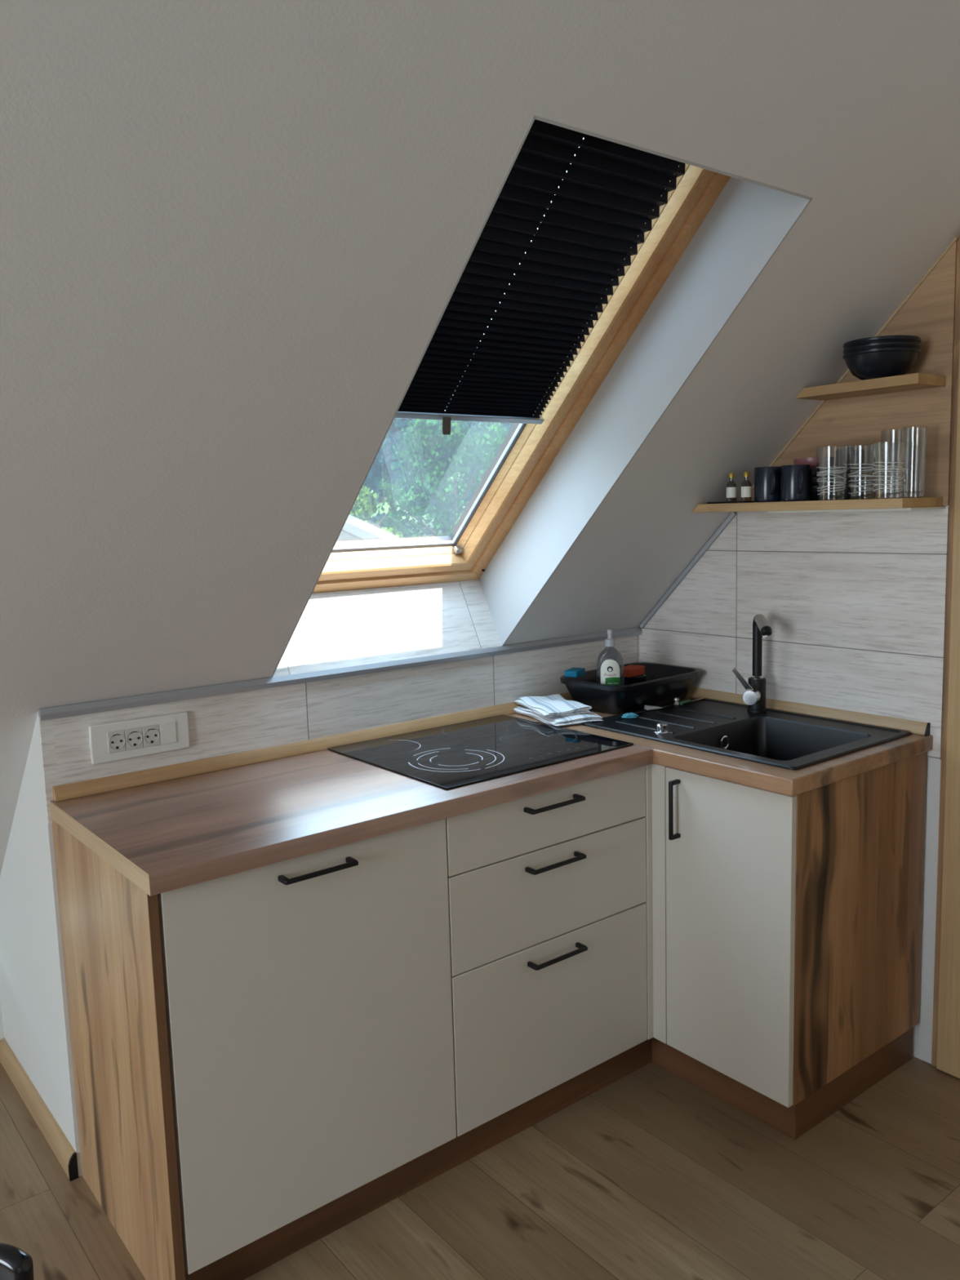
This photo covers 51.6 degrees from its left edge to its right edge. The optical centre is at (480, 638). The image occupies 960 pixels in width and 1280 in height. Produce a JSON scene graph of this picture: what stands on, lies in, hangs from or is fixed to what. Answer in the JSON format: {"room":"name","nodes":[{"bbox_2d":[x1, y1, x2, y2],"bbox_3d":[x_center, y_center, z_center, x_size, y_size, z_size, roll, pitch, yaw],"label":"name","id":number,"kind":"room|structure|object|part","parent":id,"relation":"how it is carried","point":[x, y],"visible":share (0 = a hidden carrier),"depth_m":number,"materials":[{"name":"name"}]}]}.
{"room":"attic kitchen","nodes":[
{"label":"attic kitchen","id":0,"kind":"room"},
{"bbox_2d":[0,997,4,1041],"bbox_3d":[-3.059,1.228,1.468,4.328,0.309,0.120,-7,9,-38],"label":"wall","id":1,"kind":"structure","parent":0,"point":[2,1033],"depth_m":2.75,"materials":[{"name":"paint"}]},
{"bbox_2d":[0,711,82,1177],"bbox_3d":[-0.399,0.567,3.015,1.872,1.077,0.660,-7,9,-38],"label":"wall","id":2,"kind":"structure","parent":0,"point":[33,993],"depth_m":2.34,"materials":[{"name":"paint"}]},
{"bbox_2d":[0,1037,75,1178],"bbox_3d":[-1.126,1.166,2.502,0.018,0.060,0.656,-7,9,-38],"label":"baseboard","id":3,"kind":"structure","parent":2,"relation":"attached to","point":[52,1132],"depth_m":2.46,"materials":[{"name":"brown wood"}]},
{"bbox_2d":[67,1151,78,1181],"bbox_3d":[-0.920,1.193,2.244,0.018,0.060,0.008,-7,9,-38],"label":"trim","id":4,"kind":"structure","parent":2,"relation":"attached to","point":[73,1163],"depth_m":2.24,"materials":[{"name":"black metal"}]},
{"bbox_2d":[88,711,190,764],"bbox_3d":[-0.769,0.221,2.244,0.225,0.087,0.014,-7,9,-38],"label":"power socket","id":5,"kind":"object","parent":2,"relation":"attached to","point":[138,737],"visible":1,"depth_m":2.23,"materials":[{"name":"white plastic"}]},
{"bbox_2d":[38,635,639,823],"bbox_3d":[-0.203,0.189,2.704,1.872,0.235,0.006,-7,9,-38],"label":"backsplash","id":6,"kind":"structure","parent":2,"relation":"attached to","point":[220,725],"depth_m":2.55,"materials":[{"name":"tile"}]},
{"bbox_2d":[38,626,642,720],"bbox_3d":[-0.204,0.068,2.679,1.866,0.026,0.012,-7,9,-38],"label":"trim","id":7,"kind":"structure","parent":2,"relation":"attached to","point":[47,713],"depth_m":2.49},
{"bbox_2d":[0,0,959,875],"bbox_3d":[-0.893,-0.315,1.604,8.200,2.532,2.566,-7,9,-38],"label":"ceiling","id":8,"kind":"structure","parent":0,"point":[235,236],"depth_m":1.65,"materials":[{"name":"paint"}]},
{"bbox_2d":[311,163,730,593],"bbox_3d":[-0.007,-0.629,2.282,0.742,1.074,1.089,-7,9,-38],"label":"window","id":9,"kind":"structure","parent":8,"relation":"attached to","point":[528,451],"depth_m":2.60,"materials":[{"name":"brown wood"}]},
{"bbox_2d":[395,119,685,435],"bbox_3d":[0.102,-0.753,2.106,0.550,0.588,0.563,-7,9,-38],"label":"blind","id":10,"kind":"object","parent":9,"relation":"attached to","point":[590,228],"visible":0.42,"depth_m":2.12,"materials":[{"name":"fabric"}]},
{"bbox_3d":[0.073,-0.765,2.086,0.001,0.525,0.533,-7,9,-38],"label":"cord","id":11,"kind":"part","parent":10,"relation":"part of","materials":[{"name":"fabric"}]},
{"bbox_3d":[0.288,-0.792,2.255,0.001,0.525,0.533,-7,9,-38],"label":"cord","id":12,"kind":"part","parent":10,"relation":"part of","materials":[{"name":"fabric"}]},
{"bbox_2d":[271,115,812,677],"bbox_3d":[0.041,-0.497,2.241,0.744,1.205,1.111,-7,9,-38],"label":"window reveal","id":13,"kind":"structure","parent":8,"relation":"attached to","point":[749,220],"depth_m":2.51,"materials":[{"name":"paint"}]},
{"bbox_3d":[-0.258,-0.039,2.699,0.734,0.193,0.102,-7,9,-38],"label":"tiled sill","id":14,"kind":"part","parent":13,"relation":"part of","materials":[{"name":"tile"}]},
{"bbox_2d":[0,947,959,1279],"bbox_3d":[0.215,1.478,0.483,8.200,0.120,6.200,-7,9,-38],"label":"floor","id":15,"kind":"structure","parent":0,"point":[650,1175],"depth_m":2.12,"materials":[{"name":"laminate"}]},
{"bbox_2d":[0,1242,34,1279],"bbox_3d":[-0.623,0.996,0.747,0.462,0.817,0.514,-2,7,-1],"label":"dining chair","id":16,"kind":"object","parent":15,"relation":"on","point":[15,1264],"visible":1,"depth_m":0.90,"materials":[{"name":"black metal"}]},
{"bbox_2d":[52,818,456,1279],"bbox_3d":[-0.477,0.797,2.160,0.638,0.842,0.610,-7,9,-38],"label":"base cabinet","id":17,"kind":"object","parent":15,"relation":"on","point":[254,1050],"visible":0.86,"depth_m":1.92,"materials":[{"name":"brown wood"}]},
{"bbox_3d":[-0.731,0.827,1.984,0.018,0.842,0.575,-7,9,-38],"label":"panel","id":18,"kind":"part","parent":17,"relation":"part of","materials":[{"name":"brown wood"}]},
{"bbox_3d":[-0.307,0.442,1.890,0.156,0.011,0.034,-7,9,-38],"label":"handle","id":19,"kind":"part","parent":17,"relation":"part of","materials":[{"name":"black metal"}]},
{"bbox_2d":[49,744,653,896],"bbox_3d":[-0.252,0.330,2.298,1.258,0.038,0.598,-7,9,-38],"label":"countertop","id":20,"kind":"structure","parent":17,"relation":"on","point":[165,836],"depth_m":2.04,"materials":[{"name":"brown wood"}]},
{"bbox_2d":[52,692,573,801],"bbox_3d":[-0.191,0.241,2.703,1.851,0.030,0.018,-7,9,-38],"label":"upstand","id":21,"kind":"object","parent":20,"relation":"on","point":[86,788],"visible":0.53,"depth_m":2.43,"materials":[{"name":"brown wood"}]},
{"bbox_2d":[327,714,633,790],"bbox_3d":[-0.002,0.273,2.513,0.584,0.005,0.514,-7,9,-38],"label":"induction hob","id":22,"kind":"object","parent":20,"relation":"in","point":[452,756],"visible":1,"depth_m":2.47,"materials":[{"name":"black glass"}]},
{"bbox_2d":[445,765,647,1136],"bbox_3d":[0.017,0.682,2.537,0.620,0.734,0.602,-7,9,-38],"label":"base cabinet","id":23,"kind":"object","parent":15,"relation":"on","point":[547,891],"visible":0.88,"depth_m":2.30,"materials":[{"name":"white wood"}]},
{"bbox_3d":[0.168,0.410,2.298,0.615,0.132,0.018,-7,9,-38],"label":"drawer","id":24,"kind":"part","parent":23,"relation":"part of","materials":[{"name":"white laminate"}]},
{"bbox_3d":[0.173,0.588,2.321,0.615,0.220,0.018,-7,9,-38],"label":"drawer","id":25,"kind":"part","parent":23,"relation":"part of","materials":[{"name":"white laminate"}]},
{"bbox_3d":[0.181,0.884,2.359,0.615,0.369,0.018,-7,9,-38],"label":"drawer","id":26,"kind":"part","parent":23,"relation":"part of","materials":[{"name":"white laminate"}]},
{"bbox_3d":[0.172,0.377,2.264,0.162,0.011,0.034,-7,9,-38],"label":"handle","id":27,"kind":"part","parent":23,"relation":"part of","materials":[{"name":"black metal"}]},
{"bbox_3d":[0.175,0.515,2.282,0.162,0.011,0.034,-7,9,-38],"label":"handle","id":28,"kind":"part","parent":23,"relation":"part of","materials":[{"name":"black metal"}]},
{"bbox_3d":[0.182,0.739,2.310,0.162,0.011,0.034,-7,9,-38],"label":"handle","id":29,"kind":"part","parent":23,"relation":"part of","materials":[{"name":"black metal"}]},
{"bbox_2d":[184,1026,913,1279],"bbox_3d":[0.288,1.137,2.244,1.833,0.103,0.456,-7,9,-38],"label":"plinth","id":30,"kind":"object","parent":15,"relation":"on","point":[793,1122],"visible":0.62,"depth_m":2.35,"materials":[{"name":"brown wood"}]},
{"bbox_2d":[643,751,926,1107],"bbox_3d":[0.773,0.660,2.542,0.612,0.738,0.425,-7,9,-38],"label":"base cabinet","id":31,"kind":"object","parent":15,"relation":"on","point":[784,932],"visible":0.84,"depth_m":2.36,"materials":[{"name":"brown wood"}]},
{"bbox_3d":[0.473,0.416,2.415,0.034,0.146,0.011,-7,9,-38],"label":"handle","id":32,"kind":"part","parent":31,"relation":"part of","materials":[{"name":"black metal"}]},
{"bbox_2d":[507,696,933,796],"bbox_3d":[0.602,0.252,2.715,0.605,0.038,0.996,-7,9,-38],"label":"countertop","id":33,"kind":"structure","parent":31,"relation":"on","point":[791,783],"depth_m":2.32,"materials":[{"name":"brown wood"}]},
{"bbox_2d":[513,706,603,726],"bbox_3d":[0.223,0.212,2.847,0.157,0.024,0.264,-5,8,-26],"label":"tea towel","id":34,"kind":"object","parent":33,"relation":"on","point":[577,718],"visible":0.54,"depth_m":2.76,"materials":[{"name":"white fabric"}]},
{"bbox_2d":[513,693,591,716],"bbox_3d":[0.207,0.188,2.855,0.147,0.025,0.239,-4,8,-20],"label":"tea towel","id":35,"kind":"object","parent":34,"relation":"on","point":[553,705],"visible":1,"depth_m":2.80,"materials":[{"name":"white fabric"}]},
{"bbox_2d":[560,662,700,714],"bbox_3d":[0.459,0.150,3.015,0.404,0.092,0.270,-8,10,-40],"label":"basin","id":36,"kind":"object","parent":33,"relation":"in","point":[663,683],"visible":0.85,"depth_m":2.92,"materials":[{"name":"black plastic"}]},
{"bbox_2d":[564,667,585,677],"bbox_3d":[0.285,0.101,2.985,0.043,0.021,0.063,3,9,32],"label":"sponge","id":37,"kind":"object","parent":36,"relation":"on","point":[573,672],"visible":1,"depth_m":2.96,"materials":[{"name":"blue plastic"}]},
{"bbox_2d":[600,629,620,685],"bbox_3d":[0.383,0.084,2.912,0.081,0.224,0.052,0,7,10],"label":"detergent bottle","id":38,"kind":"object","parent":36,"relation":"in","point":[610,668],"visible":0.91,"depth_m":2.89,"materials":[{"name":"grey plastic"}]},
{"bbox_2d":[619,674,645,685],"bbox_3d":[0.473,0.143,3.068,0.092,0.062,0.068,-7,9,-38],"label":"cup","id":39,"kind":"object","parent":36,"relation":"in","point":[624,681],"visible":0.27,"depth_m":3.03,"materials":[{"name":"black plastic"}]},
{"bbox_2d":[619,664,644,677],"bbox_3d":[0.465,0.100,3.058,0.051,0.027,0.086,4,9,39],"label":"sponge","id":40,"kind":"object","parent":39,"relation":"on","point":[632,670],"visible":0.89,"depth_m":3.03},
{"bbox_2d":[582,697,911,769],"bbox_3d":[0.691,0.317,2.645,0.512,0.206,0.685,-7,9,-38],"label":"sink","id":41,"kind":"object","parent":33,"relation":"in","point":[790,740],"visible":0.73,"depth_m":2.69,"materials":[{"name":"black stone"}]},
{"bbox_2d":[621,712,639,718],"bbox_3d":[0.424,0.214,2.794,0.053,0.011,0.043,-7,9,-38],"label":"cleaning cloth","id":42,"kind":"object","parent":41,"relation":"on","point":[630,715],"visible":1,"depth_m":2.78,"materials":[{"name":"blue fabric"}]},
{"bbox_2d":[644,705,662,710],"bbox_3d":[0.506,0.198,2.898,0.060,0.012,0.021,-5,8,-26],"label":"sachet","id":43,"kind":"object","parent":41,"relation":"on","point":[646,707],"visible":1,"depth_m":2.89,"materials":[{"name":"white plastic"}]},
{"bbox_3d":[0.478,0.234,2.614,0.042,0.021,0.042,-1,7,6],"label":"drain knob","id":44,"kind":"part","parent":41,"relation":"part of","materials":[{"name":"silver metal"}]},
{"bbox_2d":[673,697,679,706],"bbox_3d":[0.584,0.186,2.950,0.018,0.024,0.018,-7,9,-38],"label":"stopper","id":45,"kind":"object","parent":41,"relation":"on","point":[676,700],"visible":1,"depth_m":2.94,"materials":[{"name":"silver metal"}]},
{"bbox_2d":[679,696,708,705],"bbox_3d":[0.649,0.183,2.998,0.145,0.011,0.014,-9,10,-44],"label":"knife","id":46,"kind":"object","parent":41,"relation":"on","point":[683,702],"visible":1,"depth_m":2.97,"materials":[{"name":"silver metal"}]},
{"bbox_3d":[0.613,0.189,2.963,0.044,0.011,0.012,-9,10,-44],"label":"handle","id":47,"kind":"part","parent":46,"relation":"part of","materials":[{"name":"green plastic"}]},
{"bbox_3d":[0.665,0.183,3.014,0.100,0.001,0.014,-9,10,-44],"label":"blade","id":48,"kind":"part","parent":46,"relation":"part of","materials":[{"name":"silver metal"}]},
{"bbox_2d":[731,613,772,713],"bbox_3d":[0.781,0.073,2.768,0.110,0.283,0.128,5,10,40],"label":"tap","id":49,"kind":"object","parent":33,"relation":"on","point":[754,696],"visible":1,"depth_m":2.80,"materials":[{"name":"black metal"}]},
{"bbox_3d":[0.732,0.116,2.765,0.064,0.077,0.008,-3,7,-7],"label":"lever","id":50,"kind":"part","parent":49,"relation":"part of","materials":[{"name":"black metal"}]},
{"bbox_3d":[0.784,0.024,2.797,0.026,0.191,0.046,-1,7,3],"label":"spout","id":51,"kind":"part","parent":49,"relation":"part of","materials":[{"name":"black metal"}]},
{"bbox_2d":[686,686,930,735],"bbox_3d":[0.833,0.189,2.881,0.018,0.031,0.964,-7,9,-38],"label":"upstand","id":52,"kind":"object","parent":33,"relation":"on","point":[922,728],"visible":0.59,"depth_m":2.72,"materials":[{"name":"brown wood"}]},
{"bbox_3d":[0.586,0.691,2.358,0.018,0.728,0.362,-7,9,-38],"label":"door","id":53,"kind":"part","parent":31,"relation":"part of","materials":[{"name":"white laminate"}]},
{"bbox_3d":[0.920,0.674,2.400,0.558,0.738,0.018,-7,9,-38],"label":"panel","id":54,"kind":"part","parent":31,"relation":"part of","materials":[{"name":"brown wood"}]},
{"bbox_2d":[651,505,949,1063],"bbox_3d":[1.943,-0.143,1.547,0.140,2.726,5.980,-7,9,-38],"label":"wall","id":55,"kind":"structure","parent":0,"point":[922,1031],"depth_m":2.57,"materials":[{"name":"paint"}]},
{"bbox_2d":[639,511,736,628],"bbox_3d":[0.635,-0.203,3.076,0.010,0.376,0.382,-7,9,-38],"label":"trim","id":56,"kind":"structure","parent":55,"relation":"attached to","point":[731,517],"depth_m":3.06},
{"bbox_2d":[640,506,949,759],"bbox_3d":[0.838,-0.050,2.855,0.006,0.632,1.012,-7,9,-38],"label":"backsplash","id":57,"kind":"structure","parent":55,"relation":"attached to","point":[853,603],"depth_m":2.71,"materials":[{"name":"tile"}]},
{"bbox_2d":[722,236,958,523],"bbox_3d":[0.916,-0.634,2.645,0.007,0.686,0.696,-7,9,-38],"label":"trim","id":58,"kind":"structure","parent":55,"relation":"attached to","point":[955,239],"depth_m":2.49,"materials":[{"name":"brown wood"}]},
{"bbox_2d":[743,240,957,505],"bbox_3d":[0.936,-0.661,2.626,0.010,0.626,0.635,-7,9,-38],"label":"panel","id":59,"kind":"object","parent":55,"relation":"attached to","point":[928,314],"visible":0.64,"depth_m":2.46,"materials":[{"name":"brown wood"}]},
{"bbox_2d":[692,497,942,512],"bbox_3d":[0.863,-0.351,2.608,0.190,0.023,0.623,-7,9,-38],"label":"wall shelf","id":60,"kind":"object","parent":59,"relation":"attached to","point":[895,503],"visible":0.99,"depth_m":2.46,"materials":[{"name":"brown wood"}]},
{"bbox_2d":[706,500,755,503],"bbox_3d":[0.721,-0.378,2.745,0.138,0.004,0.127,-7,9,-38],"label":"tray","id":61,"kind":"object","parent":60,"relation":"on","point":[753,501],"visible":0.7,"depth_m":2.69,"materials":[{"name":"black"}]},
{"bbox_2d":[726,472,737,497],"bbox_3d":[0.684,-0.412,2.698,0.028,0.077,0.028,-7,9,-38],"label":"bottle","id":62,"kind":"object","parent":61,"relation":"on","point":[731,492],"visible":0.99,"depth_m":2.69,"materials":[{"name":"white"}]},
{"bbox_2d":[741,471,751,501],"bbox_3d":[0.714,-0.408,2.659,0.028,0.077,0.028,-7,9,-38],"label":"bottle","id":63,"kind":"object","parent":61,"relation":"on","point":[746,491],"visible":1,"depth_m":2.65,"materials":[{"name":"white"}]},
{"bbox_2d":[754,466,781,502],"bbox_3d":[0.774,-0.410,2.634,0.073,0.092,0.097,-5,8,-26],"label":"mug","id":64,"kind":"object","parent":60,"relation":"on","point":[766,479],"visible":0.88,"depth_m":2.61,"materials":[{"name":"black ceramic"}]},
{"bbox_3d":[0.765,-0.407,2.593,0.010,0.063,0.032,-1,7,4],"label":"handle","id":65,"kind":"part","parent":64,"relation":"part of","materials":[{"name":"black ceramic"}]},
{"bbox_2d":[780,464,810,501],"bbox_3d":[0.823,-0.402,2.563,0.073,0.092,0.097,-5,8,-26],"label":"mug","id":66,"kind":"object","parent":60,"relation":"on","point":[795,480],"visible":0.97,"depth_m":2.54,"materials":[{"name":"black ceramic"}]},
{"bbox_3d":[0.815,-0.399,2.521,0.010,0.063,0.032,-1,7,4],"label":"handle","id":67,"kind":"part","parent":66,"relation":"part of","materials":[{"name":"black ceramic"}]},
{"bbox_2d":[808,485,835,501],"bbox_3d":[0.888,-0.386,2.638,0.104,0.038,0.104,-7,9,-38],"label":"bowl","id":68,"kind":"object","parent":60,"relation":"on","point":[813,489],"visible":0.42,"depth_m":2.59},
{"bbox_2d":[809,476,835,486],"bbox_3d":[0.887,-0.409,2.635,0.104,0.038,0.104,-7,9,-38],"label":"bowl","id":69,"kind":"object","parent":68,"relation":"on","point":[814,482],"visible":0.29,"depth_m":2.59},
{"bbox_2d":[810,468,835,477],"bbox_3d":[0.886,-0.431,2.633,0.104,0.038,0.104,-7,9,-38],"label":"bowl","id":70,"kind":"object","parent":69,"relation":"on","point":[813,471],"visible":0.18,"depth_m":2.58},
{"bbox_2d":[793,457,835,468],"bbox_3d":[0.885,-0.459,2.629,0.104,0.038,0.104,-7,9,-38],"label":"bowl","id":71,"kind":"object","parent":70,"relation":"on","point":[822,462],"visible":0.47,"depth_m":2.58,"materials":[{"name":"ceramic"}]},
{"bbox_2d":[816,445,848,500],"bbox_3d":[0.882,-0.415,2.487,0.077,0.133,0.077,-2,7,-5],"label":"tumbler","id":72,"kind":"object","parent":60,"relation":"on","point":[818,475],"visible":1,"depth_m":2.48,"materials":[{"name":"clear glass"}]},
{"bbox_2d":[834,448,862,500],"bbox_3d":[0.954,-0.426,2.572,0.067,0.129,0.067,-7,9,-38],"label":"cup","id":73,"kind":"object","parent":60,"relation":"on","point":[855,454],"visible":0.8,"depth_m":2.55,"materials":[{"name":"clear glass"}]},
{"bbox_2d":[847,444,879,499],"bbox_3d":[0.960,-0.417,2.489,0.077,0.133,0.077,2,8,27],"label":"tumbler","id":74,"kind":"object","parent":60,"relation":"on","point":[849,473],"visible":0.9,"depth_m":2.48,"materials":[{"name":"clear glass"}]},
{"bbox_2d":[871,440,906,498],"bbox_3d":[0.977,-0.403,2.372,0.077,0.133,0.077,-6,8,-30],"label":"tumbler","id":75,"kind":"object","parent":60,"relation":"on","point":[905,442],"visible":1,"depth_m":2.36,"materials":[{"name":"clear glass"}]},
{"bbox_2d":[880,428,912,498],"bbox_3d":[1.034,-0.434,2.469,0.072,0.168,0.072,-7,9,-38],"label":"tumbler","id":76,"kind":"object","parent":60,"relation":"on","point":[911,428],"visible":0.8,"depth_m":2.46,"materials":[{"name":"clear glass"}]},
{"bbox_2d":[902,426,928,497],"bbox_3d":[1.046,-0.424,2.390,0.056,0.168,0.056,-7,9,-38],"label":"tumbler","id":77,"kind":"object","parent":60,"relation":"on","point":[926,426],"visible":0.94,"depth_m":2.38,"materials":[{"name":"clear glass"}]},
{"bbox_2d":[795,373,946,400],"bbox_3d":[0.968,-0.627,2.477,0.130,0.024,0.330,-7,9,-38],"label":"wall shelf","id":78,"kind":"object","parent":59,"relation":"attached to","point":[913,381],"visible":1,"depth_m":2.42,"materials":[{"name":"brown wood"}]},
{"bbox_2d":[842,346,920,380],"bbox_3d":[0.978,-0.665,2.419,0.176,0.065,0.176,-7,9,-38],"label":"bowl","id":79,"kind":"object","parent":78,"relation":"on","point":[884,362],"visible":0.87,"depth_m":2.36,"materials":[{"name":"black ceramic"}]},
{"bbox_2d":[843,334,920,348],"bbox_3d":[0.977,-0.691,2.416,0.176,0.065,0.176,-7,9,-38],"label":"bowl","id":80,"kind":"object","parent":79,"relation":"on","point":[885,338],"visible":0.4,"depth_m":2.34,"materials":[{"name":"black ceramic"}]},
{"bbox_2d":[843,340,920,354],"bbox_3d":[0.977,-0.678,2.417,0.176,0.065,0.176,-7,9,-38],"label":"bowl","id":81,"kind":"object","parent":79,"relation":"on","point":[884,344],"visible":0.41,"depth_m":2.34,"materials":[{"name":"black ceramic"}]},
{"bbox_2d":[768,506,945,512],"bbox_3d":[0.951,-0.328,2.526,0.164,0.005,0.392,-7,9,-38],"label":"strip","id":82,"kind":"object","parent":55,"relation":"attached to","point":[921,508],"visible":0.79,"depth_m":2.42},
{"bbox_2d":[931,235,959,1066],"bbox_3d":[1.163,0.081,2.464,0.005,2.092,0.021,-7,9,-38],"label":"trim","id":83,"kind":"structure","parent":55,"relation":"attached to","point":[957,328],"depth_m":2.46,"materials":[{"name":"brown wood"}]},
{"bbox_2d":[936,342,959,1078],"bbox_3d":[1.429,0.112,2.114,0.022,2.094,0.860,-7,9,-38],"label":"door","id":84,"kind":"structure","parent":55,"relation":"in","point":[948,1052],"depth_m":2.48,"materials":[{"name":"brown wood"}]},
{"label":"outside","id":85,"kind":"structure","parent":0,"visible":0},
{"bbox_2d":[364,394,510,537],"bbox_3d":[-3.484,-28.040,101.643,200.000,39.323,160.000,-7,9,-38],"label":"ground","id":86,"kind":"structure","parent":85,"point":[385,506],"depth_m":57.01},
{"bbox_2d":[337,514,399,541],"bbox_3d":[-3.835,-0.468,20.778,7.600,5.210,8.650,-2,7,-5],"label":"house","id":87,"kind":"structure","parent":86,"relation":"on","point":[354,528],"depth_m":16.86,"materials":[{"name":"white"}]},
{"bbox_2d":[349,484,402,537],"bbox_3d":[-3.433,-1.686,28.839,3.007,5.773,2.815,-7,9,-38],"label":"broadleaf tree","id":88,"kind":"object","parent":86,"relation":"on","point":[363,508],"visible":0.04,"depth_m":27.96,"materials":[{"name":"green plant"}]},
{"bbox_2d":[365,429,392,502],"bbox_3d":[-6.309,-12.308,59.601,4.126,8.382,4.768,0,8,15],"label":"broadleaf tree","id":89,"kind":"object","parent":86,"relation":"on","point":[381,500],"visible":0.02,"depth_m":59.98,"materials":[{"name":"green plant"}]},
{"bbox_2d":[363,417,453,537],"bbox_3d":[-3.686,-6.856,41.325,5.230,9.665,6.129,2,8,29],"label":"broadleaf tree","id":90,"kind":"object","parent":86,"relation":"on","point":[384,455],"visible":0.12,"depth_m":39.77,"materials":[{"name":"green plant"}]},
{"bbox_2d":[374,406,507,537],"bbox_3d":[-1.242,-3.174,31.148,4.544,8.015,4.503,-7,9,-38],"label":"broadleaf tree","id":91,"kind":"object","parent":86,"relation":"on","point":[449,449],"visible":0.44,"depth_m":29.97,"materials":[{"name":"green plant"}]},
{"bbox_2d":[399,376,489,534],"bbox_3d":[-2.043,-9.265,50.699,5.441,8.371,4.792,-7,9,-38],"label":"broadleaf tree","id":92,"kind":"object","parent":86,"relation":"on","point":[469,424],"visible":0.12,"depth_m":50.12,"materials":[{"name":"green plant"}]},
{"bbox_2d":[454,347,499,487],"bbox_3d":[-0.806,-12.915,59.512,4.292,9.298,4.325,-7,9,-38],"label":"broadleaf tree","id":93,"kind":"object","parent":86,"relation":"on","point":[483,423],"visible":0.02,"depth_m":59.29,"materials":[{"name":"green plant"}]},
{"bbox_2d":[475,459,493,487],"bbox_3d":[1.105,-1.752,26.119,3.643,6.344,3.512,3,9,32],"label":"broadleaf tree","id":94,"kind":"object","parent":86,"relation":"on","point":[491,460],"visible":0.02,"depth_m":25.76,"materials":[{"name":"green plant"}]},
{"bbox_2d":[476,341,511,456],"bbox_3d":[0.145,-16.802,71.116,4.639,9.204,5.028,-7,9,-38],"label":"broadleaf tree","id":95,"kind":"object","parent":86,"relation":"on","point":[504,424],"visible":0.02,"depth_m":71.08,"materials":[{"name":"green plant"}]},
{"bbox_2d":[484,426,510,462],"bbox_3d":[2.264,-5.728,41.614,4.568,7.025,5.098,-7,9,-38],"label":"broadleaf tree","id":96,"kind":"object","parent":86,"relation":"on","point":[504,433],"visible":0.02,"depth_m":42.18,"materials":[{"name":"green plant"}]},
{"bbox_2d":[504,422,513,433],"bbox_3d":[3.435,-9.938,50.495,4.859,9.447,5.797,-3,7,-8],"label":"broadleaf tree","id":97,"kind":"object","parent":86,"relation":"on","point":[510,424],"visible":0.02,"depth_m":50.94,"materials":[{"name":"green plant"}]}
]}

